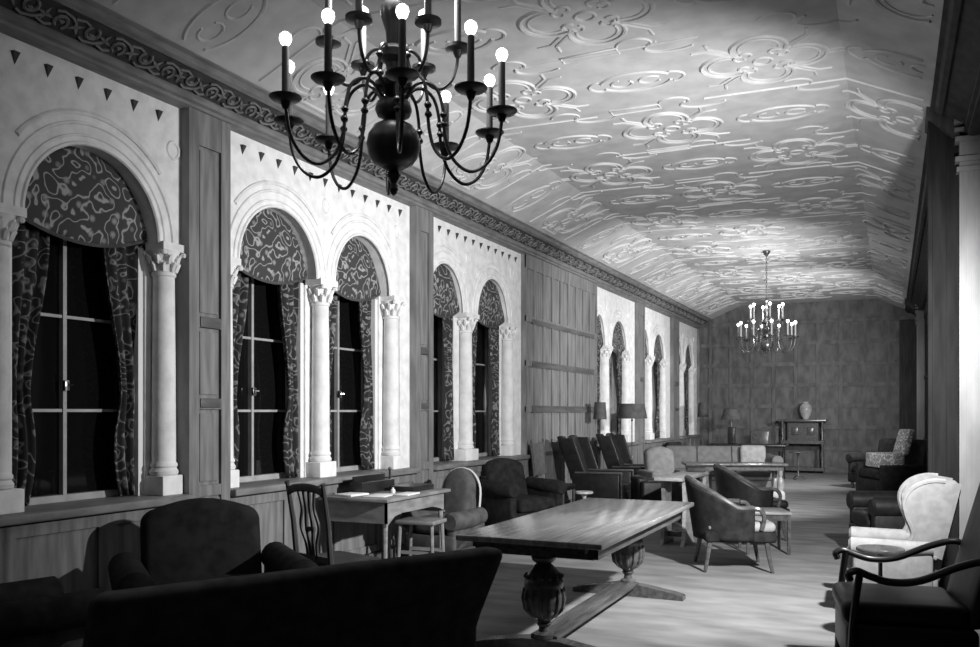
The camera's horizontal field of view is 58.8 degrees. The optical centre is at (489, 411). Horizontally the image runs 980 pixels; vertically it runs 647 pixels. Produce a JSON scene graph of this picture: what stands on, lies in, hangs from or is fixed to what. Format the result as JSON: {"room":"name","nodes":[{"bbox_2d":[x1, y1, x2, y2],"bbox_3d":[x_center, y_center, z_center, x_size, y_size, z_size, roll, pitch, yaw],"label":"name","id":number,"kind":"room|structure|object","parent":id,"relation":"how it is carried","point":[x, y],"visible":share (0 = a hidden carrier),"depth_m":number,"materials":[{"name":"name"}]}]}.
{"room":"historic interior","nodes":[
{"label":"historic interior","id":0,"kind":"room"},
{"bbox_2d":[0,32,520,494],"bbox_3d":[-1.682,-0.815,7.954,0.433,2.850,9.230,0,0,25],"label":"wall","id":1,"kind":"structure","parent":0,"point":[40,115],"depth_m":6.96,"materials":[{"name":"paint"}]},
{"bbox_2d":[9,219,142,504],"bbox_3d":[-2.776,-0.565,5.733,0.210,2.310,1.060,0,0,25],"label":"window","id":2,"kind":"structure","parent":1,"relation":"in","point":[75,379],"depth_m":5.89,"materials":[{"name":"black glass"}]},
{"bbox_2d":[12,222,49,505],"bbox_3d":[-2.870,-0.295,5.380,0.078,1.751,0.305,0,0,25],"label":"curtain","id":3,"kind":"object","parent":2,"relation":"attached to","point":[31,245],"visible":0.67,"depth_m":5.37,"materials":[{"name":"fabric"}]},
{"bbox_2d":[102,246,137,495],"bbox_3d":[-2.568,-0.295,6.034,0.078,1.751,0.305,0,0,25],"label":"curtain","id":4,"kind":"object","parent":2,"relation":"attached to","point":[120,264],"visible":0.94,"depth_m":6.05,"materials":[{"name":"fabric"}]},
{"bbox_2d":[25,146,147,247],"bbox_3d":[-2.655,-1.402,5.677,0.042,0.627,1.065,0,0,25],"label":"valance","id":5,"kind":"object","parent":1,"relation":"attached to","point":[74,195],"visible":0.78,"depth_m":5.66,"materials":[{"name":"fabric"}]},
{"bbox_2d":[10,50,516,261],"bbox_3d":[-1.488,-2.072,7.881,0.025,0.075,8.832,0,0,25],"label":"trim","id":6,"kind":"structure","parent":1,"relation":"attached to","point":[15,54],"depth_m":6.87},
{"bbox_2d":[237,276,303,482],"bbox_3d":[-1.996,-0.565,7.422,0.210,2.310,1.040,0,0,25],"label":"window","id":7,"kind":"structure","parent":1,"relation":"in","point":[262,397],"depth_m":7.65,"materials":[{"name":"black glass"}]},
{"bbox_2d":[232,268,248,469],"bbox_3d":[-2.087,-0.295,7.074,0.078,1.751,0.299,0,0,25],"label":"curtain","id":8,"kind":"object","parent":7,"relation":"attached to","point":[240,290],"visible":0.21,"depth_m":7.09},
{"bbox_2d":[277,282,300,477],"bbox_3d":[-1.791,-0.295,7.716,0.078,1.751,0.299,0,0,25],"label":"curtain","id":9,"kind":"object","parent":7,"relation":"attached to","point":[288,294],"visible":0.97,"depth_m":7.73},
{"bbox_2d":[236,209,306,284],"bbox_3d":[-1.874,-1.402,7.365,0.042,0.627,1.046,0,0,25],"label":"valance","id":10,"kind":"object","parent":1,"relation":"attached to","point":[270,252],"visible":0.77,"depth_m":7.39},
{"bbox_2d":[330,294,376,471],"bbox_3d":[-1.463,-0.565,8.575,0.210,2.310,0.980,0,0,25],"label":"window","id":11,"kind":"structure","parent":1,"relation":"in","point":[346,388],"depth_m":8.82,"materials":[{"name":"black glass"}]},
{"bbox_2d":[329,292,336,455],"bbox_3d":[-1.545,-0.295,8.247,0.078,1.751,0.282,0,0,25],"label":"curtain","id":12,"kind":"object","parent":11,"relation":"attached to","point":[333,305],"visible":0.08,"depth_m":8.28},
{"bbox_2d":[358,298,374,468],"bbox_3d":[-1.267,-0.295,8.849,0.078,1.751,0.282,0,0,25],"label":"curtain","id":13,"kind":"object","parent":11,"relation":"attached to","point":[364,307],"visible":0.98,"depth_m":8.84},
{"bbox_2d":[0,0,711,328],"bbox_3d":[0.061,-2.322,11.098,0.600,0.265,26.200,0,0,25],"label":"trim","id":14,"kind":"structure","parent":1,"relation":"attached to","point":[87,34],"depth_m":6.57,"materials":[{"name":"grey wood"}]},
{"bbox_2d":[332,237,380,300],"bbox_3d":[-1.342,-1.402,8.518,0.042,0.627,0.986,0,0,25],"label":"valance","id":15,"kind":"object","parent":1,"relation":"attached to","point":[356,275],"visible":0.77,"depth_m":8.57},
{"bbox_2d":[434,315,451,461],"bbox_3d":[-0.742,-0.565,10.136,0.210,2.310,0.900,0,0,25],"label":"window","id":16,"kind":"structure","parent":1,"relation":"in","point":[437,320],"depth_m":10.53,"materials":[{"name":"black glass"}]},
{"bbox_2d":[442,316,453,460],"bbox_3d":[-0.503,-0.295,10.359,0.078,1.751,0.260,0,0,25],"label":"curtain","id":17,"kind":"object","parent":16,"relation":"attached to","point":[447,323],"visible":0.97,"depth_m":10.35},
{"bbox_2d":[434,264,459,317],"bbox_3d":[-0.566,-1.402,10.055,0.042,0.627,0.906,0,0,25],"label":"valance","id":18,"kind":"object","parent":1,"relation":"attached to","point":[446,305],"visible":0.73,"depth_m":10.12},
{"bbox_2d":[475,322,488,456],"bbox_3d":[-0.192,-0.565,11.325,0.210,2.310,0.960,0,0,25],"label":"window","id":19,"kind":"structure","parent":1,"relation":"in","point":[481,372],"depth_m":11.67,"materials":[{"name":"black glass"}]},
{"bbox_2d":[472,322,476,447],"bbox_3d":[-0.217,-0.295,10.978,0.078,1.751,0.275,0,0,25],"label":"curtain","id":20,"kind":"object","parent":19,"relation":"attached to","point":[474,334],"visible":0.28,"depth_m":10.96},
{"bbox_2d":[488,326,499,455],"bbox_3d":[0.056,-0.295,11.569,0.078,1.751,0.275,0,0,25],"label":"curtain","id":21,"kind":"object","parent":19,"relation":"attached to","point":[493,332],"visible":0.95,"depth_m":11.56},
{"bbox_2d":[478,280,504,327],"bbox_3d":[-0.016,-1.402,11.244,0.042,0.627,0.966,0,0,25],"label":"valance","id":22,"kind":"object","parent":1,"relation":"attached to","point":[490,310],"visible":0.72,"depth_m":11.28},
{"bbox_2d":[0,254,699,592],"bbox_3d":[-0.149,-0.360,11.195,0.498,3.720,26.200,0,0,25],"label":"wall","id":23,"kind":"structure","parent":0,"point":[78,551],"depth_m":12.05,"materials":[{"name":"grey wood"}]},
{"bbox_2d":[175,107,230,500],"bbox_3d":[-2.293,-0.360,6.551,0.502,3.720,0.430,0,0,25],"label":"wood wall panel","id":24,"kind":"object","parent":23,"relation":"attached to","point":[203,278],"depth_m":6.41,"materials":[{"name":"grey wood"}]},
{"bbox_2d":[0,434,701,526],"bbox_3d":[0.904,0.618,13.352,0.500,0.055,21.200,0,0,25],"label":"trim","id":25,"kind":"structure","parent":23,"relation":"attached to","point":[85,507],"depth_m":6.08,"materials":[{"name":"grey wood"}]},
{"bbox_2d":[0,202,26,514],"bbox_3d":[-2.874,-0.304,5.051,0.241,1.790,0.260,0,0,25],"label":"stone column","id":26,"kind":"structure","parent":25,"relation":"on","point":[11,498],"depth_m":5.03,"materials":[{"name":"stone"}]},
{"bbox_2d":[142,241,185,495],"bbox_3d":[-2.333,-0.304,6.222,0.241,1.790,0.240,0,0,25],"label":"stone column","id":27,"kind":"structure","parent":25,"relation":"on","point":[163,259],"depth_m":6.15,"materials":[{"name":"stone"}]},
{"bbox_2d":[231,257,242,487],"bbox_3d":[-2.082,-0.304,6.767,0.241,1.790,0.240,0,0,25],"label":"stone column","id":28,"kind":"structure","parent":25,"relation":"on","point":[235,262],"depth_m":6.76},
{"bbox_2d":[303,278,337,477],"bbox_3d":[-1.545,-0.304,7.929,0.241,1.790,0.260,0,0,25],"label":"stone column","id":29,"kind":"structure","parent":25,"relation":"on","point":[320,290],"depth_m":7.86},
{"bbox_2d":[380,295,405,468],"bbox_3d":[-1.029,-0.304,9.045,0.241,1.790,0.240,0,0,25],"label":"stone column","id":30,"kind":"structure","parent":25,"relation":"on","point":[391,310],"depth_m":8.98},
{"bbox_2d":[454,312,479,460],"bbox_3d":[-0.295,-0.304,10.634,0.241,1.790,0.360,0,0,25],"label":"stone column","id":31,"kind":"structure","parent":25,"relation":"on","point":[466,451],"depth_m":10.56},
{"bbox_2d":[500,323,517,455],"bbox_3d":[0.238,-0.304,11.787,0.241,1.790,0.240,0,0,25],"label":"stone column","id":32,"kind":"structure","parent":25,"relation":"on","point":[508,330],"depth_m":11.71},
{"bbox_2d":[598,345,612,444],"bbox_3d":[2.088,-0.304,15.790,0.241,1.790,0.360,0,0,25],"label":"stone column","id":33,"kind":"structure","parent":25,"relation":"on","point":[605,351],"depth_m":15.72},
{"bbox_2d":[621,350,631,441],"bbox_3d":[2.637,-0.304,16.979,0.241,1.790,0.240,0,0,25],"label":"stone column","id":34,"kind":"structure","parent":25,"relation":"on","point":[626,355],"depth_m":16.91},
{"bbox_2d":[645,355,654,439],"bbox_3d":[3.384,-0.304,18.596,0.241,1.790,0.360,0,0,25],"label":"stone column","id":35,"kind":"structure","parent":25,"relation":"on","point":[649,435],"depth_m":18.52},
{"bbox_2d":[659,359,668,437],"bbox_3d":[3.912,-0.304,19.739,0.241,1.790,0.240,0,0,25],"label":"stone column","id":36,"kind":"structure","parent":25,"relation":"on","point":[664,362],"depth_m":19.67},
{"bbox_2d":[679,363,685,435],"bbox_3d":[4.705,-0.304,21.455,0.241,1.790,0.340,0,0,25],"label":"stone column","id":37,"kind":"structure","parent":25,"relation":"on","point":[682,432],"depth_m":21.38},
{"bbox_2d":[688,365,695,434],"bbox_3d":[5.213,-0.304,22.553,0.241,1.790,0.240,0,0,25],"label":"stone column","id":38,"kind":"structure","parent":25,"relation":"on","point":[692,369],"depth_m":22.48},
{"bbox_2d":[409,205,433,483],"bbox_3d":[-0.923,-0.360,9.515,0.502,3.720,0.380,0,0,25],"label":"trim","id":39,"kind":"structure","parent":23,"relation":"attached to","point":[421,221],"depth_m":9.36,"materials":[{"name":"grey wood"}]},
{"bbox_2d":[365,499,571,558],"bbox_3d":[0.074,1.435,11.092,0.030,0.130,26.200,0,0,25],"label":"baseboard","id":40,"kind":"structure","parent":23,"relation":"attached to","point":[379,554],"depth_m":8.79,"materials":[{"name":"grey wood"}]},
{"bbox_2d":[635,302,644,463],"bbox_3d":[2.848,-0.360,17.676,0.502,3.720,0.480,0,0,25],"label":"trim","id":41,"kind":"structure","parent":23,"relation":"attached to","point":[639,307],"depth_m":17.45,"materials":[{"name":"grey wood"}]},
{"bbox_2d":[670,317,678,441],"bbox_3d":[4.152,-0.360,20.499,0.502,3.720,0.600,0,0,25],"label":"trim","id":42,"kind":"structure","parent":23,"relation":"attached to","point":[674,322],"depth_m":20.20,"materials":[{"name":"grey wood"}]},
{"bbox_2d":[93,0,943,318],"bbox_3d":[2.439,-2.650,9.999,6.240,0.820,26.600,0,0,25],"label":"ceiling","id":43,"kind":"structure","parent":0,"point":[253,55],"depth_m":7.76,"materials":[{"name":"paint"}]},
{"bbox_2d":[269,0,516,195],"bbox_3d":[-0.415,-1.844,3.750,1.042,1.828,1.086,0,0,25],"label":"chandelier","id":44,"kind":"object","parent":43,"relation":"hanging from","point":[393,144],"visible":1,"depth_m":3.67,"materials":[{"name":"black metal"}]},
{"bbox_2d":[112,0,933,314],"bbox_3d":[2.887,-2.610,11.037,4.500,0.326,22.445,0,0,25],"label":"trim","id":45,"kind":"structure","parent":43,"relation":"attached to","point":[544,9],"depth_m":8.84,"materials":[{"name":"paint"}]},
{"bbox_2d":[734,250,798,357],"bbox_3d":[4.731,-1.844,14.889,1.042,1.828,1.086,0,0,7],"label":"chandelier","id":46,"kind":"object","parent":43,"relation":"hanging from","point":[766,344],"visible":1,"depth_m":14.84,"materials":[{"name":"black metal"}]},
{"bbox_2d":[597,287,696,441],"bbox_3d":[3.435,-0.815,19.028,0.433,2.850,8.772,0,0,25],"label":"wall","id":47,"kind":"structure","parent":0,"point":[612,308],"depth_m":17.38,"materials":[{"name":"paint"}]},
{"bbox_2d":[597,316,603,349],"bbox_3d":[1.881,-1.402,15.302,0.042,0.627,0.688,0,0,25],"label":"valance","id":48,"kind":"object","parent":47,"relation":"attached to","point":[600,343],"visible":0.54,"depth_m":15.40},
{"bbox_2d":[610,353,617,434],"bbox_3d":[2.199,-0.565,16.500,0.210,2.310,1.000,0,0,25],"label":"window","id":49,"kind":"structure","parent":47,"relation":"in","point":[616,400],"depth_m":16.91,"materials":[{"name":"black glass"}]},
{"bbox_2d":[615,353,621,434],"bbox_3d":[2.470,-0.295,16.747,0.077,1.751,0.288,0,0,25],"label":"curtain","id":50,"kind":"object","parent":49,"relation":"attached to","point":[618,357],"visible":0.71,"depth_m":16.74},
{"bbox_2d":[612,322,624,353],"bbox_3d":[2.393,-1.402,16.410,0.042,0.627,1.005,0,0,25],"label":"valance","id":51,"kind":"object","parent":47,"relation":"attached to","point":[618,345],"visible":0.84,"depth_m":16.47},
{"bbox_2d":[654,361,655,437],"bbox_3d":[3.482,-0.565,19.277,0.210,2.310,0.960,0,0,25],"label":"window","id":52,"kind":"structure","parent":47,"relation":"in","point":[654,361],"depth_m":19.65,"materials":[{"name":"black glass"}]},
{"bbox_2d":[655,362,659,437],"bbox_3d":[3.748,-0.295,19.512,0.078,1.751,0.276,0,0,25],"label":"curtain","id":53,"kind":"object","parent":52,"relation":"attached to","point":[657,365],"visible":0.94,"depth_m":19.50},
{"bbox_2d":[654,335,662,362],"bbox_3d":[3.676,-1.402,19.187,0.042,0.627,0.965,0,0,25],"label":"valance","id":54,"kind":"object","parent":47,"relation":"attached to","point":[657,347],"visible":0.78,"depth_m":19.27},
{"bbox_2d":[684,372,685,426],"bbox_3d":[4.791,-0.565,22.110,0.210,2.310,0.920,0,0,25],"label":"window","id":55,"kind":"structure","parent":47,"relation":"in","point":[684,372],"depth_m":22.46,"materials":[{"name":"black glass"}]},
{"bbox_2d":[685,369,688,434],"bbox_3d":[5.051,-0.295,22.331,0.078,1.751,0.265,0,0,25],"label":"curtain","id":56,"kind":"object","parent":55,"relation":"attached to","point":[686,370],"visible":0.93,"depth_m":22.31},
{"bbox_3d":[1.687,-0.565,15.392,0.210,2.310,0.680,0,0,25],"label":"window","id":57,"kind":"structure","parent":47,"relation":"in","visible":0},
{"bbox_2d":[597,350,599,444],"bbox_3d":[1.914,-0.295,15.544,0.078,1.750,0.179,0,0,25],"label":"curtain","id":58,"kind":"object","parent":57,"relation":"attached to","point":[598,351],"visible":0.41,"depth_m":15.54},
{"bbox_2d":[424,471,979,646],"bbox_3d":[2.442,1.575,10.053,6.400,0.150,26.700,0,0,25],"label":"floor","id":59,"kind":"structure","parent":0,"point":[738,601],"depth_m":7.39,"materials":[{"name":"wood"}]},
{"bbox_2d":[0,576,103,646],"bbox_3d":[-2.476,1.020,4.478,0.720,0.960,0.749,0,0,40],"label":"armchair","id":60,"kind":"object","parent":59,"relation":"on","point":[37,612],"visible":0.69,"depth_m":4.34,"materials":[{"name":"fabric"}]},
{"bbox_2d":[108,498,317,589],"bbox_3d":[-1.709,1.030,5.329,1.140,0.940,0.888,0,0,-27],"label":"armchair","id":61,"kind":"object","parent":59,"relation":"on","point":[195,539],"visible":0.32,"depth_m":5.52,"materials":[{"name":"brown fabric"}]},
{"bbox_2d":[155,574,248,584],"bbox_3d":[-1.657,1.116,5.228,0.732,0.168,0.660,0,0,-27],"label":"seat cushion","id":62,"kind":"object","parent":61,"relation":"on","point":[160,579],"depth_m":5.42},
{"bbox_2d":[61,547,501,646],"bbox_3d":[-0.930,1.075,3.982,1.840,0.850,0.934,0,0,-37],"label":"sofa","id":63,"kind":"object","parent":59,"relation":"on","point":[438,599],"visible":1,"depth_m":3.65,"materials":[{"name":"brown fabric"}]},
{"bbox_2d":[61,638,83,646],"bbox_3d":[-1.393,1.076,3.865,0.872,0.168,0.560,0,0,-37],"label":"seat cushion","id":64,"kind":"object","parent":63,"relation":"on","point":[75,643],"depth_m":3.78,"materials":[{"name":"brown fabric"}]},
{"bbox_2d":[284,480,379,565],"bbox_3d":[-1.107,0.988,6.093,0.480,1.025,0.509,0,0,42],"label":"chair","id":65,"kind":"object","parent":59,"relation":"on","point":[331,557],"visible":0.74,"depth_m":5.94,"materials":[{"name":"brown wood"}]},
{"bbox_2d":[318,488,450,558],"bbox_3d":[-0.939,1.117,7.969,0.710,0.765,1.160,0,0,25],"label":"table","id":66,"kind":"object","parent":59,"relation":"on","point":[359,509],"visible":0.58,"depth_m":7.53,"materials":[{"name":"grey wood"}]},
{"bbox_2d":[350,473,394,492],"bbox_3d":[-1.085,0.659,8.047,0.140,0.150,0.560,0,0,25],"label":"rack","id":67,"kind":"object","parent":66,"relation":"on","point":[374,482],"visible":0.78,"depth_m":7.96,"materials":[{"name":"black wood"}]},
{"bbox_2d":[389,483,433,491],"bbox_3d":[-0.735,0.709,8.183,0.260,0.050,0.400,0,0,25],"label":"book","id":68,"kind":"object","parent":66,"relation":"on","point":[408,487],"visible":0.96,"depth_m":8.05,"materials":[{"name":"grey paper"}]},
{"bbox_2d":[395,516,446,556],"bbox_3d":[-0.645,1.250,8.141,0.400,0.501,0.320,0,0,20],"label":"wooden stool","id":69,"kind":"object","parent":59,"relation":"on","point":[411,520],"visible":0.93,"depth_m":8.07,"materials":[{"name":"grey wood"}]},
{"bbox_2d":[400,467,487,552],"bbox_3d":[-0.442,1.037,8.813,0.720,0.926,0.651,0,0,33],"label":"armchair","id":70,"kind":"object","parent":59,"relation":"on","point":[462,516],"visible":0.66,"depth_m":8.70,"materials":[{"name":"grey fabric"}]},
{"bbox_2d":[415,513,446,533],"bbox_3d":[-0.499,1.115,8.725,0.352,0.169,0.440,0,0,33],"label":"seat cushion","id":71,"kind":"object","parent":70,"relation":"on","point":[419,529],"depth_m":8.59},
{"bbox_2d":[477,458,566,526],"bbox_3d":[0.347,1.035,10.569,0.920,0.930,0.786,0,0,-37],"label":"armchair","id":72,"kind":"object","parent":59,"relation":"on","point":[506,494],"visible":0.71,"depth_m":10.42,"materials":[{"name":"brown fabric"}]},
{"bbox_2d":[517,494,555,512],"bbox_3d":[0.428,1.096,10.463,0.572,0.168,0.520,0,0,-37],"label":"seat cushion","id":73,"kind":"object","parent":72,"relation":"on","point":[531,503],"depth_m":10.26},
{"bbox_2d":[530,439,575,504],"bbox_3d":[0.874,0.939,12.099,0.524,1.122,0.486,0,0,25],"label":"chair","id":74,"kind":"object","parent":59,"relation":"on","point":[538,456],"visible":0.57,"depth_m":12.15,"materials":[{"name":"fabric"}]},
{"bbox_2d":[456,498,693,646],"bbox_3d":[0.740,1.124,6.268,0.935,0.752,2.540,0,0,25],"label":"table","id":75,"kind":"object","parent":59,"relation":"on","point":[593,529],"visible":1,"depth_m":5.59,"materials":[{"name":"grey wood"}]},
{"bbox_2d":[557,435,633,501],"bbox_3d":[1.551,0.925,12.774,0.962,1.150,0.788,0,0,23],"label":"armchair","id":76,"kind":"object","parent":59,"relation":"on","point":[577,452],"visible":0.77,"depth_m":12.50,"materials":[{"name":"leather"}]},
{"bbox_2d":[593,402,606,468],"bbox_3d":[1.810,0.665,14.311,0.280,1.670,0.280,0,0,25],"label":"floor lamp","id":77,"kind":"object","parent":59,"relation":"on","point":[599,407],"visible":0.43,"depth_m":14.24,"materials":[{"name":"fabric"}]},
{"bbox_2d":[596,433,643,474],"bbox_3d":[2.282,0.925,14.093,0.962,1.150,0.788,0,0,25],"label":"armchair","id":78,"kind":"object","parent":59,"relation":"on","point":[615,451],"visible":0.5,"depth_m":13.89,"materials":[{"name":"leather"}]},
{"bbox_2d":[617,404,646,460],"bbox_3d":[2.394,0.675,14.669,0.514,1.650,0.514,0,0,25],"label":"floor lamp","id":79,"kind":"object","parent":59,"relation":"on","point":[625,411],"visible":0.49,"depth_m":14.48,"materials":[{"name":"fabric"}]},
{"bbox_2d":[630,475,682,521],"bbox_3d":[2.317,1.190,12.089,0.677,0.620,0.660,0,0,-5],"label":"armchair","id":80,"kind":"object","parent":59,"relation":"on","point":[642,488],"visible":0.53,"depth_m":11.78,"materials":[{"name":"leather"}]},
{"bbox_2d":[637,446,684,477],"bbox_3d":[2.651,1.015,13.127,0.720,0.970,0.769,0,0,-10],"label":"armchair","id":81,"kind":"object","parent":59,"relation":"on","point":[658,460],"visible":0.32,"depth_m":13.31,"materials":[{"name":"grey fabric"}]},
{"bbox_2d":[654,469,713,546],"bbox_3d":[2.365,1.113,10.364,0.320,0.775,1.720,0,0,28],"label":"trestle table","id":82,"kind":"object","parent":59,"relation":"on","point":[667,535],"visible":0.52,"depth_m":9.87,"materials":[{"name":"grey wood"}]},
{"bbox_2d":[666,445,783,491],"bbox_3d":[3.944,1.040,15.113,2.060,0.920,0.870,0,0,5],"label":"sofa","id":83,"kind":"object","parent":59,"relation":"on","point":[744,453],"visible":0.4,"depth_m":15.31,"materials":[{"name":"grey fabric"}]},
{"bbox_2d":[733,470,771,480],"bbox_3d":[4.499,1.076,14.951,0.559,0.168,0.640,0,0,5],"label":"seat cushion","id":84,"kind":"object","parent":83,"relation":"on","point":[752,475],"depth_m":14.64,"materials":[{"name":"grey fabric"}]},
{"bbox_2d":[684,475,776,573],"bbox_3d":[2.291,1.057,8.417,0.807,0.893,0.759,0,0,5],"label":"barrel armchair","id":85,"kind":"object","parent":59,"relation":"on","point":[714,517],"visible":0.98,"depth_m":8.11,"materials":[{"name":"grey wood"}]},
{"bbox_2d":[681,461,787,490],"bbox_3d":[3.946,1.160,14.095,1.600,0.680,0.540,0,0,5],"label":"table","id":86,"kind":"object","parent":59,"relation":"on","point":[776,482],"visible":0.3,"depth_m":13.85,"materials":[{"name":"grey wood"}]},
{"bbox_2d":[706,443,788,478],"bbox_3d":[5.795,1.110,19.575,1.700,0.780,0.700,0,0,25],"label":"table","id":87,"kind":"object","parent":59,"relation":"on","point":[780,448],"visible":0.39,"depth_m":19.27,"materials":[{"name":"black wood"}]},
{"bbox_2d":[721,409,742,443],"bbox_3d":[5.477,0.330,19.721,0.484,0.781,0.484,0,0,25],"label":"table lamp","id":88,"kind":"object","parent":87,"relation":"on","point":[728,414],"visible":1,"depth_m":19.62,"materials":[{"name":"fabric"}]},
{"bbox_2d":[713,463,789,540],"bbox_3d":[3.076,1.057,10.395,0.807,0.893,0.759,0,0,-1],"label":"barrel armchair","id":89,"kind":"object","parent":59,"relation":"on","point":[729,484],"visible":0.7,"depth_m":10.09,"materials":[{"name":"leather"}]},
{"bbox_2d":[750,431,768,452],"bbox_3d":[6.436,0.975,20.843,0.480,1.050,0.440,0,0,25],"label":"chair","id":90,"kind":"object","parent":59,"relation":"on","point":[756,437],"visible":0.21,"depth_m":20.99,"materials":[{"name":"leather"}]},
{"bbox_2d":[738,507,791,554],"bbox_3d":[2.942,1.275,9.348,0.480,0.450,0.480,0,0,5],"label":"table","id":91,"kind":"object","parent":59,"relation":"on","point":[773,514],"visible":0.62,"depth_m":9.12,"materials":[{"name":"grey wood"}]},
{"bbox_2d":[778,419,827,472],"bbox_3d":[7.727,0.840,21.491,1.120,1.320,0.500,0,0,25],"label":"cabinet","id":92,"kind":"object","parent":59,"relation":"on","point":[799,431],"visible":0.9,"depth_m":21.40,"materials":[{"name":"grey wood"}]},
{"bbox_2d":[781,440,824,443],"bbox_3d":[7.731,0.740,21.500,1.000,0.080,0.420,0,0,25],"label":"shelf","id":93,"kind":"object","parent":92,"relation":"attached to","point":[782,441],"depth_m":21.36,"materials":[{"name":"grey wood"}]},
{"bbox_2d":[785,466,824,470],"bbox_3d":[7.731,1.400,21.500,1.000,0.080,0.420,0,0,25],"label":"shelf","id":94,"kind":"object","parent":92,"relation":"attached to","point":[793,468],"depth_m":21.32,"materials":[{"name":"grey wood"}]},
{"bbox_2d":[799,402,811,418],"bbox_3d":[7.790,-0.036,21.462,0.300,0.430,0.300,0,0,25],"label":"vase","id":95,"kind":"object","parent":92,"relation":"on","point":[805,409],"visible":0.93,"depth_m":21.36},
{"bbox_2d":[846,438,896,487],"bbox_3d":[7.615,1.010,17.008,0.888,0.980,0.910,0,0,-25],"label":"armchair","id":96,"kind":"object","parent":59,"relation":"on","point":[885,444],"visible":0.2,"depth_m":17.14,"materials":[{"name":"black leather"}]},
{"bbox_2d":[846,491,904,528],"bbox_3d":[4.205,1.050,8.814,0.926,0.900,0.860,0,0,5],"label":"leather armchair","id":97,"kind":"object","parent":59,"relation":"on","point":[873,509],"visible":0.16,"depth_m":8.55,"materials":[{"name":"black leather"}]},
{"bbox_2d":[852,509,870,526],"bbox_3d":[4.073,1.076,8.825,0.660,0.169,0.472,0,0,5],"label":"seat cushion","id":98,"kind":"object","parent":97,"relation":"on","point":[860,517],"depth_m":8.78,"materials":[{"name":"leather"}]},
{"bbox_2d":[856,544,904,583],"bbox_3d":[2.593,1.199,5.768,0.310,0.598,0.312,0,0,25],"label":"pedestal table","id":99,"kind":"object","parent":59,"relation":"on","point":[878,550],"visible":0.44,"depth_m":5.74,"materials":[{"name":"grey wood"}]},
{"bbox_2d":[856,439,926,490],"bbox_3d":[6.605,0.975,14.155,0.947,1.050,0.900,0,0,-3],"label":"leather armchair","id":100,"kind":"object","parent":59,"relation":"on","point":[885,477],"visible":0.42,"depth_m":13.85,"materials":[{"name":"leather"}]},
{"bbox_2d":[859,468,878,479],"bbox_3d":[6.472,0.996,14.148,0.680,0.168,0.652,0,0,-3],"label":"seat cushion","id":101,"kind":"object","parent":100,"relation":"on","point":[864,473],"depth_m":14.10,"materials":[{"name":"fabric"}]},
{"bbox_2d":[866,452,903,467],"bbox_3d":[6.415,0.780,14.136,0.440,0.240,0.440,0,0,-3],"label":"seat cushion","id":102,"kind":"object","parent":100,"relation":"on","point":[873,459],"visible":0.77,"depth_m":13.93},
{"bbox_2d":[893,429,914,454],"bbox_3d":[6.742,0.490,14.178,0.219,0.420,0.340,0,0,-3],"label":"cushion","id":103,"kind":"object","parent":100,"relation":"on","point":[904,439],"visible":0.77,"depth_m":14.06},
{"bbox_2d":[847,473,961,586],"bbox_3d":[3.093,0.987,6.569,0.767,1.029,0.782,0,0,23],"label":"chair","id":104,"kind":"object","parent":59,"relation":"on","point":[928,502],"visible":0.78,"depth_m":6.22,"materials":[{"name":"white fabric"}]},
{"bbox_2d":[832,483,979,646],"bbox_3d":[2.455,0.942,4.957,0.900,1.124,0.819,0,0,17],"label":"armchair","id":105,"kind":"object","parent":59,"relation":"on","point":[891,612],"visible":1,"depth_m":4.73,"materials":[{"name":"leather"}]},
{"bbox_2d":[832,582,968,628],"bbox_3d":[2.331,1.100,4.995,0.640,0.120,0.640,0,0,17],"label":"seat cushion","id":106,"kind":"object","parent":105,"relation":"on","point":[881,606],"depth_m":4.75,"materials":[{"name":"leather"}]},
{"bbox_2d":[700,299,915,467],"bbox_3d":[7.982,-0.700,21.924,6.300,4.400,0.200,0,0,25],"label":"wall","id":107,"kind":"structure","parent":0,"point":[843,361],"depth_m":21.80,"materials":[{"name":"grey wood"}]},
{"bbox_2d":[786,466,847,472],"bbox_3d":[7.915,1.435,21.850,5.240,0.130,0.030,0,0,25],"label":"baseboard","id":108,"kind":"structure","parent":107,"relation":"attached to","point":[827,469],"depth_m":21.55,"materials":[{"name":"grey wood"}]},
{"bbox_2d":[899,320,915,438],"bbox_3d":[10.043,-0.350,20.806,0.500,3.700,0.080,0,0,25],"label":"trim","id":109,"kind":"structure","parent":107,"relation":"attached to","point":[907,328],"depth_m":20.80,"materials":[{"name":"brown wood"}]},
{"bbox_2d":[924,302,926,439],"bbox_3d":[4.990,-0.700,8.820,0.420,4.400,26.200,0,0,25],"label":"wall","id":110,"kind":"structure","parent":0,"point":[925,308],"depth_m":17.79,"materials":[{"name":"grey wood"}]},
{"bbox_2d":[905,298,924,439],"bbox_3d":[9.336,-0.510,19.067,0.445,4.020,0.530,0,0,25],"label":"trim","id":111,"kind":"structure","parent":110,"relation":"attached to","point":[920,321],"depth_m":18.83,"materials":[{"name":"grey wood"}]},
{"bbox_2d":[905,137,926,315],"bbox_3d":[7.143,-2.322,14.077,0.600,0.265,14.850,0,0,25],"label":"trim","id":112,"kind":"structure","parent":110,"relation":"attached to","point":[917,283],"depth_m":13.28,"materials":[{"name":"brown wood"}]},
{"bbox_2d":[927,121,958,590],"bbox_3d":[3.761,-0.450,7.240,0.245,3.900,0.380,0,0,25],"label":"trim","id":113,"kind":"structure","parent":110,"relation":"attached to","point":[942,179],"depth_m":7.08,"materials":[{"name":"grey wood"}]},
{"bbox_2d":[925,107,979,546],"bbox_3d":[3.841,-0.510,7.175,0.445,4.020,0.530,0,0,25],"label":"trim","id":114,"kind":"structure","parent":110,"relation":"attached to","point":[968,160],"depth_m":6.94,"materials":[{"name":"wood"}]},
{"bbox_2d":[930,0,979,135],"bbox_3d":[1.554,-2.322,1.981,0.600,0.265,10.900,0,0,25],"label":"trim","id":115,"kind":"structure","parent":110,"relation":"attached to","point":[956,84],"depth_m":5.93,"materials":[{"name":"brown wood"}]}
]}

